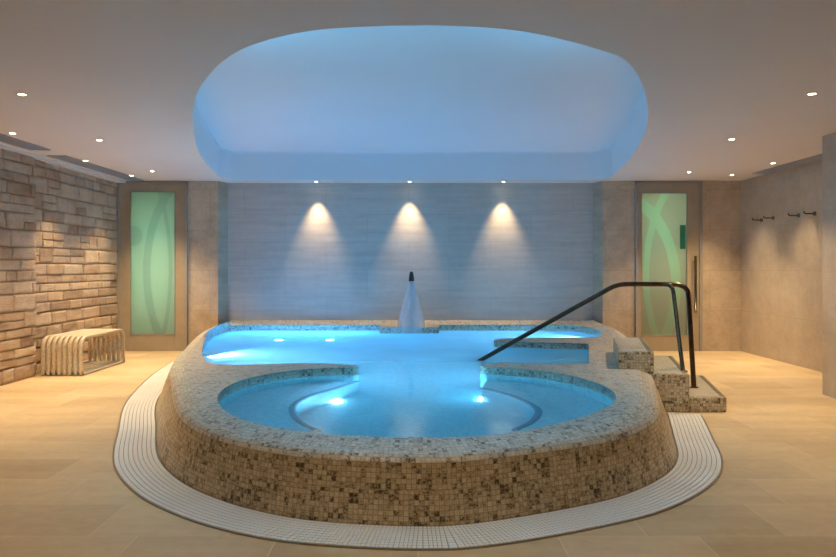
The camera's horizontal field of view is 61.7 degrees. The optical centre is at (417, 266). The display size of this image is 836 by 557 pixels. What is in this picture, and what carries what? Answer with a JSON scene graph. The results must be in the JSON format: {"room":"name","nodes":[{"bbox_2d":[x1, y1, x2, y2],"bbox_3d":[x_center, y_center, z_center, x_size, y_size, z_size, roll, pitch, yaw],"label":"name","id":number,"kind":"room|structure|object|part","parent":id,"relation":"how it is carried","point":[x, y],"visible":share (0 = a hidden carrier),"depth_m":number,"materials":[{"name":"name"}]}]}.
{"room":"indoor spa pool","nodes":[
{"label":"indoor spa pool","id":0,"kind":"room"},
{"bbox_2d":[0,148,116,385],"bbox_3d":[-4.555,-0.050,7.500,0.391,2.600,5.800,0,0,0],"label":"wall","id":1,"kind":"structure","parent":0,"point":[58,225],"depth_m":8.40,"materials":[{"name":"stone"}]},
{"bbox_2d":[0,144,125,182],"bbox_3d":[-4.415,-1.262,7.510,0.170,0.035,5.820,0,0,0],"label":"trim","id":2,"kind":"structure","parent":1,"relation":"attached to","point":[37,157],"depth_m":8.60,"materials":[{"name":"white paint"}]},
{"bbox_2d":[188,181,227,344],"bbox_3d":[-3.125,-0.050,10.695,0.630,2.600,0.550,0,0,0],"label":"wall","id":3,"kind":"structure","parent":0,"point":[207,200],"depth_m":10.42,"materials":[{"name":"beige paint"}]},
{"bbox_2d":[228,183,592,321],"bbox_3d":[-0.085,-0.080,10.770,5.730,2.660,0.200,0,0,0],"label":"wall","id":4,"kind":"structure","parent":0,"point":[297,251],"depth_m":10.67,"materials":[{"name":"tile"}]},
{"bbox_2d":[0,0,835,182],"bbox_3d":[0.200,-1.488,4.200,10.800,0.415,14.400,0,0,0],"label":"ceiling","id":5,"kind":"structure","parent":0,"point":[227,91],"depth_m":5.80,"materials":[{"name":"paint"}]},
{"bbox_2d":[16,93,27,95],"bbox_3d":[-2.930,-1.277,5.179,0.084,0.006,0.084,0,0,0],"label":"recessed light","id":6,"kind":"object","parent":5,"relation":"in","point":[19,94],"visible":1,"depth_m":5.18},
{"bbox_2d":[0,133,50,149],"bbox_3d":[-4.115,-1.275,6.510,0.230,0.010,2.220,0,0,0],"label":"ceiling vent","id":7,"kind":"object","parent":5,"relation":"in","point":[3,138],"visible":1,"depth_m":7.21,"materials":[{"name":"grey metal"}]},
{"bbox_2d":[47,155,143,180],"bbox_3d":[-4.140,-1.275,9.160,0.220,0.010,2.280,0,0,0],"label":"ceiling vent","id":8,"kind":"object","parent":5,"relation":"in","point":[65,158],"visible":1,"depth_m":8.94,"materials":[{"name":"grey metal"}]},
{"bbox_2d":[752,154,821,173],"bbox_3d":[4.660,-1.275,8.250,0.200,0.010,2.600,0,0,0],"label":"ceiling vent","id":9,"kind":"object","parent":5,"relation":"in","point":[816,157],"visible":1,"depth_m":8.70,"materials":[{"name":"grey metal"}]},
{"bbox_2d":[806,92,817,95],"bbox_3d":[2.907,-1.277,5.164,0.084,0.006,0.084,0,0,0],"label":"recessed light","id":10,"kind":"object","parent":5,"relation":"in","point":[810,93],"visible":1,"depth_m":5.15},
{"bbox_2d":[0,351,835,556],"bbox_3d":[0.200,1.250,4.200,10.800,0.001,14.400,0,0,0],"label":"floor","id":11,"kind":"structure","parent":0,"point":[62,494],"depth_m":3.90,"materials":[{"name":"tile"}]},
{"bbox_2d":[41,329,124,375],"bbox_3d":[-4.088,1.025,8.615,0.475,0.450,1.190,0,0,0],"label":"slatted bench","id":12,"kind":"object","parent":11,"relation":"on","point":[81,336],"visible":1,"depth_m":8.18,"materials":[{"name":"brown wood"}]},
{"bbox_2d":[156,320,676,525],"bbox_3d":[-0.080,1.275,7.039,5.880,0.950,7.362,0,0,0],"label":"tub surround","id":13,"kind":"object","parent":11,"relation":"in","point":[623,447],"visible":0.65,"depth_m":3.73,"materials":[{"name":"brown tile"}]},
{"bbox_2d":[202,331,613,436],"bbox_3d":[-0.168,0.945,7.011,5.228,0.001,6.789,0,0,0],"label":"pool water","id":14,"kind":"object","parent":13,"relation":"in","point":[405,385],"visible":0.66,"depth_m":5.44,"materials":[{"name":"blue liquid"}]},
{"bbox_2d":[407,271,415,326],"bbox_3d":[-0.094,0.461,10.077,0.120,0.793,0.120,0,0,0],"label":"fountain nozzle","id":15,"kind":"object","parent":13,"relation":"on","point":[411,275],"visible":1,"depth_m":10.06,"materials":[{"name":"metal"}]},
{"bbox_2d":[399,289,421,332],"bbox_3d":[-0.094,0.565,10.047,0.420,0.745,0.315,0,0,0],"label":"water","id":16,"kind":"object","parent":15,"relation":"attached to","point":[408,289],"visible":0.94,"depth_m":9.95,"materials":[{"name":"liquid"}]},
{"bbox_2d":[112,362,722,550],"bbox_3d":[-1.236,1.246,5.820,6.898,0.009,3.938,0,0,32],"label":"overflow grating","id":17,"kind":"object","parent":11,"relation":"on","point":[698,465],"visible":0.91,"depth_m":3.59,"materials":[{"name":"white plastic"}]},
{"bbox_2d":[613,337,725,411],"bbox_3d":[2.337,0.988,6.630,0.908,0.524,1.474,0,0,14],"label":"entry steps","id":18,"kind":"structure","parent":11,"relation":"on","point":[672,384],"depth_m":6.02,"materials":[{"name":"tile"}]},
{"bbox_2d":[478,282,698,387],"bbox_3d":[1.460,0.632,6.665,2.274,0.988,0.422,0,0,18],"label":"handrail","id":19,"kind":"object","parent":18,"relation":"on","point":[671,285],"visible":0.98,"depth_m":6.49,"materials":[{"name":"brown metal"}]},
{"bbox_3d":[2.321,0.536,6.355,0.113,0.785,0.363,0,0,0],"label":"post","id":20,"kind":"part","parent":19,"relation":"part of","materials":[{"name":"brown metal"}]},
{"bbox_2d":[593,181,740,350],"bbox_3d":[3.733,-0.050,10.685,2.333,2.600,0.570,0,0,0],"label":"wall","id":21,"kind":"structure","parent":0,"point":[721,199],"depth_m":10.40,"materials":[{"name":"beige paint"}]},
{"bbox_2d":[741,159,821,371],"bbox_3d":[4.875,-0.050,7.410,0.150,2.600,6.820,0,0,0],"label":"wall","id":22,"kind":"structure","parent":0,"point":[781,257],"depth_m":9.19,"materials":[{"name":"beige paint"}]},
{"bbox_2d":[822,132,835,398],"bbox_3d":[4.430,-0.050,1.930,0.940,2.600,9.860,0,0,0],"label":"wall","id":23,"kind":"structure","parent":0,"point":[828,141],"depth_m":6.74,"materials":[{"name":"beige paint"}]},
{"bbox_3d":[-4.000,-1.322,10.545,1.200,0.095,0.250,0,0,0],"label":"wall","id":24,"kind":"structure","parent":0,"visible":0},
{"bbox_2d":[116,181,187,350],"bbox_3d":[-3.952,-0.013,10.422,1.057,2.525,0.095,0,0,0],"label":"door","id":25,"kind":"structure","parent":24,"relation":"in","point":[152,216],"depth_m":10.43,"materials":[{"name":"pale mint green frosted glass"},{"name":"brown wood frame"}]},
{"bbox_3d":[-3.945,-0.059,10.432,0.665,2.124,0.015,0,0,0],"label":"glass pane","id":26,"kind":"part","parent":25,"relation":"part of","materials":[{"name":"green glass"}]},
{"bbox_3d":[3.725,-1.322,10.545,1.050,0.095,0.250,0,0,0],"label":"wall","id":27,"kind":"structure","parent":0,"visible":0},
{"bbox_2d":[635,181,702,350],"bbox_3d":[3.725,-0.013,10.399,0.990,2.525,0.143,0,0,0],"label":"door","id":28,"kind":"structure","parent":27,"relation":"in","point":[668,214],"depth_m":10.43,"materials":[{"name":"green glass"}]},
{"bbox_3d":[3.662,-0.042,10.432,0.680,2.119,0.015,0,0,0],"label":"glass pane","id":29,"kind":"part","parent":28,"relation":"part of","materials":[{"name":"green glass"}]},
{"bbox_3d":[4.103,0.253,10.366,0.036,0.834,0.078,0,0,0],"label":"pull handle","id":30,"kind":"part","parent":28,"relation":"part of","materials":[{"name":"brown metal"}]}
]}

